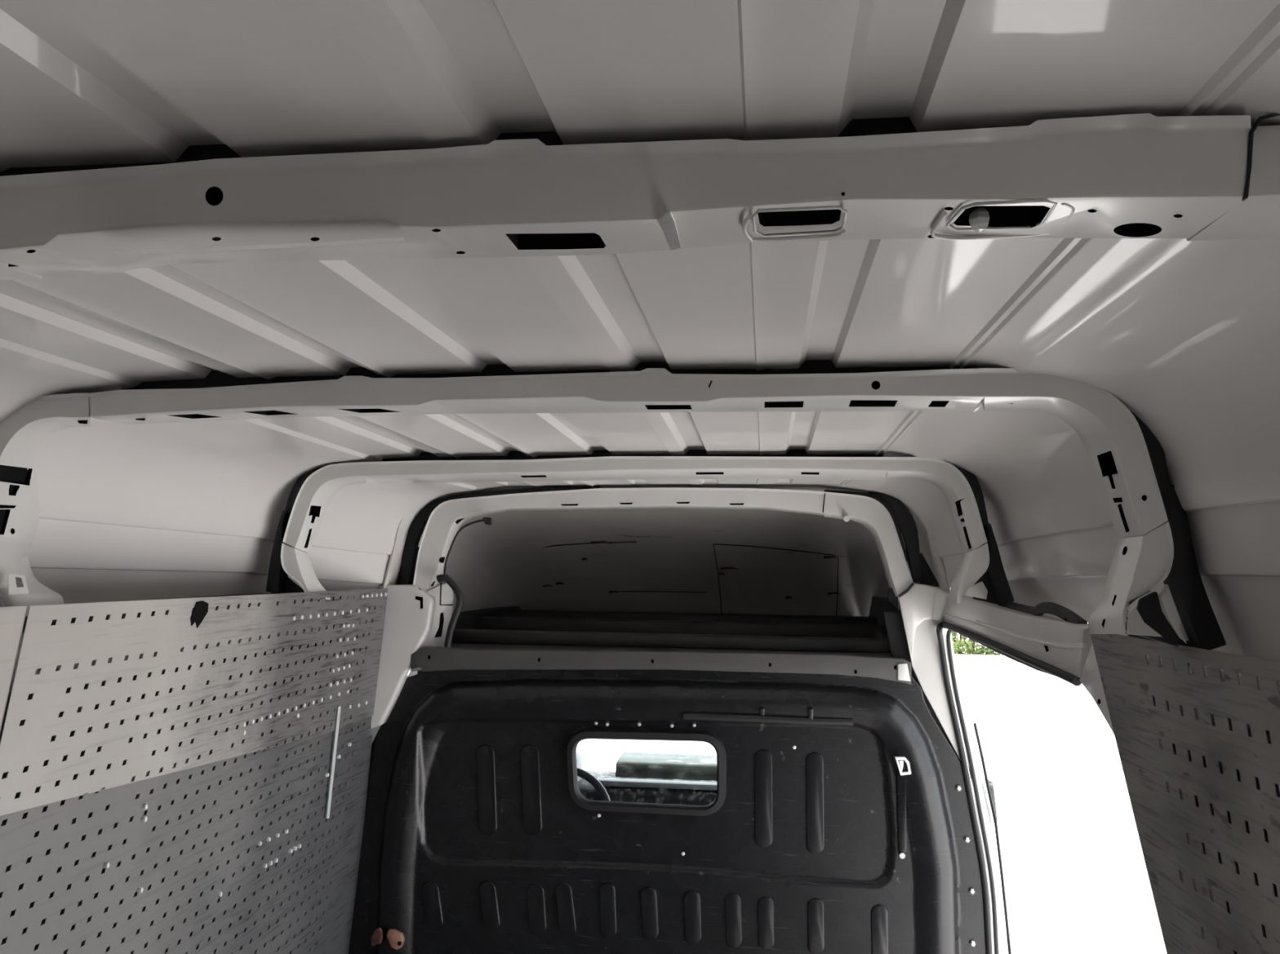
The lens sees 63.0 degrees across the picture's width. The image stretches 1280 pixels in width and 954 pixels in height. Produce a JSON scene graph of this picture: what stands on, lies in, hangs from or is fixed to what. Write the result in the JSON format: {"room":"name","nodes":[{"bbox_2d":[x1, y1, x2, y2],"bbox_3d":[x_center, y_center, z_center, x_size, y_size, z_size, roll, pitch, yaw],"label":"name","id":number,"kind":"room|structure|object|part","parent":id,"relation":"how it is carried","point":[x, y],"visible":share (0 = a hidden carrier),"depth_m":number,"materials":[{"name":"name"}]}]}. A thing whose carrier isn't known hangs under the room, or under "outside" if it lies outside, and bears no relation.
{"room":"cargo space","nodes":[
{"label":"cargo space","id":0,"kind":"room"},
{"bbox_2d":[0,593,417,953],"bbox_3d":[-1.073,0.991,1.917,0.170,1.500,5.700,0,-5,7],"label":"wall","id":1,"kind":"structure","parent":0,"point":[375,730],"depth_m":2.22,"materials":[{"name":"metal"}]},
{"bbox_2d":[0,678,373,953],"bbox_3d":[-0.974,1.086,1.933,0.118,1.216,2.455,0,-5,7],"label":"perforated panel","id":2,"kind":"object","parent":1,"relation":"attached to","point":[18,844],"visible":1,"depth_m":2.20,"materials":[{"name":"metal"}]},
{"bbox_2d":[0,605,27,733],"bbox_3d":[-1.035,0.293,0.906,0.032,0.324,1.374,0,-5,7],"label":"perforated panel","id":3,"kind":"object","parent":2,"relation":"attached to","point":[12,619],"visible":1,"depth_m":1.56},
{"bbox_2d":[0,588,387,816],"bbox_3d":[-0.861,0.451,2.335,0.037,0.386,1.589,0,-5,7],"label":"perforated panel","id":4,"kind":"object","parent":2,"relation":"attached to","point":[45,646],"visible":1,"depth_m":2.01,"materials":[{"name":"metal"}]},
{"bbox_2d":[350,582,453,731],"bbox_3d":[-0.728,0.546,3.179,0.284,0.459,0.168,0,-5,7],"label":"van pillar","id":5,"kind":"structure","parent":1,"relation":"attached to","point":[415,620],"depth_m":3.10,"materials":[{"name":"white metal"}]},
{"bbox_2d":[0,0,1279,685],"bbox_3d":[-0.217,0.061,1.083,2.020,0.571,4.003,0,-5,7],"label":"ceiling","id":6,"kind":"structure","parent":0,"point":[1184,334],"depth_m":1.11,"materials":[{"name":"white paint"}]},
{"bbox_2d":[0,360,1226,650],"bbox_3d":[-0.140,0.033,1.581,1.899,0.415,0.260,0,-5,7],"label":"bow","id":7,"kind":"object","parent":6,"relation":"attached to","point":[1127,462],"visible":0.91,"depth_m":1.53,"materials":[{"name":"white paint"}]},
{"bbox_3d":[-0.960,-0.013,1.718,0.231,0.229,0.189,0,-5,7],"label":"post","id":8,"kind":"part","parent":7,"relation":"part of","materials":[{"name":"white metal"}]},
{"bbox_3d":[0.611,-0.030,1.518,0.244,0.232,0.159,0,-5,7],"label":"post","id":9,"kind":"part","parent":7,"relation":"part of","materials":[{"name":"white metal"}]},
{"bbox_3d":[0.706,0.203,1.466,0.051,0.041,0.004,0,-5,7],"label":"gap plate","id":10,"kind":"part","parent":7,"relation":"part of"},
{"bbox_3d":[0.755,0.172,1.463,0.052,0.118,0.012,0,-5,7],"label":"gap plate","id":11,"kind":"part","parent":7,"relation":"part of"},
{"bbox_2d":[0,112,1279,279],"bbox_3d":[-0.254,-0.048,0.779,1.793,0.393,0.151,0,-5,7],"label":"bow","id":12,"kind":"object","parent":6,"relation":"attached to","point":[1137,175],"depth_m":0.72,"materials":[{"name":"white paint"}]},
{"bbox_3d":[0.021,-0.170,0.725,0.011,0.005,0.091,0,-5,7],"label":"tape strip","id":13,"kind":"part","parent":12,"relation":"part of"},
{"bbox_2d":[968,205,989,231],"bbox_3d":[0.232,-0.188,0.714,0.014,0.040,0.014,0,-5,7],"label":"lamp","id":14,"kind":"object","parent":12,"relation":"attached to","point":[979,219],"visible":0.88,"depth_m":0.71,"materials":[{"name":"white plastic"}]},
{"bbox_2d":[973,205,985,209],"bbox_3d":[0.232,-0.195,0.715,0.008,0.025,0.008,0,-5,7],"label":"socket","id":15,"kind":"object","parent":14,"relation":"attached to","point":[976,207],"depth_m":0.71,"materials":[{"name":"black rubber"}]},
{"bbox_3d":[0.511,-0.035,0.679,0.252,0.372,0.095,0,-5,7],"label":"post","id":16,"kind":"part","parent":12,"relation":"part of","materials":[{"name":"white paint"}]},
{"bbox_2d":[266,449,1013,604],"bbox_3d":[-0.034,0.121,2.567,1.825,0.390,0.109,0,-5,7],"label":"bow","id":17,"kind":"object","parent":6,"relation":"attached to","point":[308,500],"visible":0.91,"depth_m":2.55,"materials":[{"name":"white paint"}]},
{"bbox_3d":[-0.786,0.079,2.661,0.216,0.228,0.108,0,-5,7],"label":"post","id":18,"kind":"part","parent":17,"relation":"part of","materials":[{"name":"white metal"}]},
{"bbox_3d":[0.699,0.069,2.483,0.225,0.223,0.108,0,-5,7],"label":"post","id":19,"kind":"part","parent":17,"relation":"part of","materials":[{"name":"white metal"}]},
{"bbox_3d":[0.791,0.266,2.452,0.050,0.042,0.004,0,-5,7],"label":"gap plate","id":20,"kind":"part","parent":17,"relation":"part of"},
{"bbox_2d":[576,751,716,805],"bbox_3d":[0.173,1.383,4.414,1.700,0.450,0.824,0,-5,7],"label":"dashboard","id":21,"kind":"object","parent":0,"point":[637,777],"visible":0.23,"depth_m":4.23,"materials":[{"name":"grey plastic"}]},
{"bbox_2d":[577,768,610,801],"bbox_3d":[-0.293,1.246,3.816,0.399,0.348,0.262,0,-5,7],"label":"steering wheel","id":22,"kind":"object","parent":21,"relation":"attached to","point":[587,776],"visible":0.16,"depth_m":3.85,"materials":[{"name":"black plastic"}]},
{"bbox_2d":[380,479,950,616],"bbox_3d":[0.134,0.372,3.728,1.669,0.651,1.440,0,-5,7],"label":"wall","id":23,"kind":"structure","parent":0,"point":[708,561],"depth_m":3.94,"materials":[{"name":"metal"}]},
{"bbox_2d":[9,608,1279,744],"bbox_3d":[-0.107,0.296,1.504,2.270,0.105,5.000,0,-5,7],"label":"trim","id":24,"kind":"structure","parent":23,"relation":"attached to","point":[37,671],"depth_m":1.65,"materials":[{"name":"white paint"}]},
{"bbox_2d":[395,485,939,597],"bbox_3d":[0.057,0.196,3.080,1.623,0.339,0.089,0,-5,7],"label":"bow","id":25,"kind":"object","parent":23,"relation":"attached to","point":[885,516],"visible":0.94,"depth_m":3.07,"materials":[{"name":"white paint"}]},
{"bbox_3d":[-0.531,0.207,3.155,0.299,0.312,0.068,0,-5,7],"label":"post","id":26,"kind":"part","parent":25,"relation":"part of","materials":[{"name":"white metal"}]},
{"bbox_2d":[436,517,491,647],"bbox_3d":[-0.524,0.311,3.094,0.158,0.384,0.030,0,-5,7],"label":"hose","id":27,"kind":"object","parent":25,"relation":"attached to","point":[487,521],"visible":1,"depth_m":3.08,"materials":[{"name":"black rubber"}]},
{"bbox_2d":[843,515,849,521],"bbox_3d":[0.594,0.120,2.998,0.018,0.019,0.026,0,-5,11],"label":"clip","id":28,"kind":"object","parent":25,"relation":"attached to","point":[846,518],"visible":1,"depth_m":2.99,"materials":[{"name":"plastic"}]},
{"bbox_3d":[0.656,0.197,3.014,0.248,0.303,0.068,0,-5,7],"label":"post","id":29,"kind":"part","parent":25,"relation":"part of","materials":[{"name":"white metal"}]},
{"bbox_2d":[887,587,898,610],"bbox_3d":[0.731,0.351,3.011,0.030,0.067,0.030,0,-5,7],"label":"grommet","id":30,"kind":"object","parent":25,"relation":"attached to","point":[891,597],"visible":0.96,"depth_m":3.00,"materials":[{"name":"black rubber"}]},
{"bbox_2d":[444,596,901,657],"bbox_3d":[0.071,0.519,3.789,1.740,0.170,1.400,0,-5,7],"label":"overhead shelf","id":31,"kind":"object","parent":23,"relation":"attached to","point":[506,627],"depth_m":3.62,"materials":[{"name":"plastic"}]},
{"bbox_2d":[1236,768,1279,897],"bbox_3d":[0.822,0.881,0.209,0.200,1.500,2.750,0,-5,7],"label":"wall","id":32,"kind":"structure","parent":0,"point":[1237,771],"depth_m":1.53,"materials":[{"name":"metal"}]},
{"bbox_2d":[897,583,1266,953],"bbox_3d":[0.894,0.879,2.228,0.337,1.262,1.512,1,-5,0],"label":"door","id":33,"kind":"structure","parent":32,"relation":"in","point":[1061,649],"depth_m":2.89,"materials":[{"name":"white paint"}]},
{"bbox_2d":[997,601,1088,624],"bbox_3d":[0.840,0.285,2.211,0.025,0.047,0.532,0,-5,4],"label":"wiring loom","id":34,"kind":"object","parent":33,"relation":"on","point":[1064,613],"visible":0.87,"depth_m":2.10,"materials":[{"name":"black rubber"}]},
{"bbox_3d":[0.817,0.511,1.702,0.081,0.504,0.361,1,-5,-5],"label":"post","id":35,"kind":"part","parent":33,"relation":"part of","materials":[{"name":"white paint"}]},
{"bbox_2d":[1090,634,1279,953],"bbox_3d":[0.743,0.851,0.291,0.145,1.436,2.915,0,-5,4],"label":"perforated panel","id":36,"kind":"object","parent":32,"relation":"attached to","point":[1163,821],"visible":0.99,"depth_m":1.43,"materials":[{"name":"grey wood"}]},
{"bbox_3d":[-0.210,1.713,1.199,1.900,0.030,4.600,0,-5,7],"label":"floor","id":37,"kind":"structure","parent":0,"visible":0},
{"bbox_2d":[348,611,986,953],"bbox_3d":[0.029,1.114,2.998,1.900,1.467,0.100,0,-5,7],"label":"bulkhead","id":38,"kind":"object","parent":37,"relation":"on","point":[838,820],"visible":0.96,"depth_m":2.99,"materials":[{"name":"grey plastic"}]},
{"bbox_2d":[370,928,382,946],"bbox_3d":[-0.767,1.341,3.039,0.017,0.058,0.067,4,-6,-38],"label":"tab","id":39,"kind":"object","parent":38,"relation":"attached to","point":[377,936],"visible":1,"depth_m":3.03,"materials":[{"name":"orange plastic"}]},
{"bbox_2d":[386,928,404,950],"bbox_3d":[-0.706,1.336,3.016,0.052,0.055,0.021,2,-5,-10],"label":"tab","id":40,"kind":"object","parent":38,"relation":"attached to","point":[396,939],"visible":1,"depth_m":3.01,"materials":[{"name":"plastic"}]},
{"bbox_2d":[408,645,911,684],"bbox_3d":[0.042,0.541,3.028,1.449,0.078,0.070,0,-5,7],"label":"header rail","id":41,"kind":"object","parent":38,"relation":"attached to","point":[428,659],"visible":1,"depth_m":3.00,"materials":[{"name":"grey metal"}]},
{"label":"outside","id":42,"kind":"structure","parent":0,"visible":0},
{"bbox_2d":[576,633,1166,953],"bbox_3d":[1.409,3.384,14.712,120.000,0.070,150.000,0,-5,7],"label":"outdoor background","id":43,"kind":"structure","parent":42,"point":[1077,882],"depth_m":9.26,"materials":[{"name":"concrete"}]},
{"bbox_2d":[951,631,1002,655],"bbox_3d":[8.015,3.345,24.730,3.612,1.874,1.930,0,-5,7],"label":"bush","id":44,"kind":"object","parent":43,"relation":"on","point":[967,648],"visible":0.07,"depth_m":24.27,"materials":[{"name":"green plant"}]},
{"bbox_2d":[954,654,1018,662],"bbox_3d":[12.449,4.077,22.779,12.000,0.130,0.300,0,-5,7],"label":"kerb","id":45,"kind":"object","parent":43,"relation":"on","point":[974,658],"depth_m":23.22,"materials":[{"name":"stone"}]}
]}

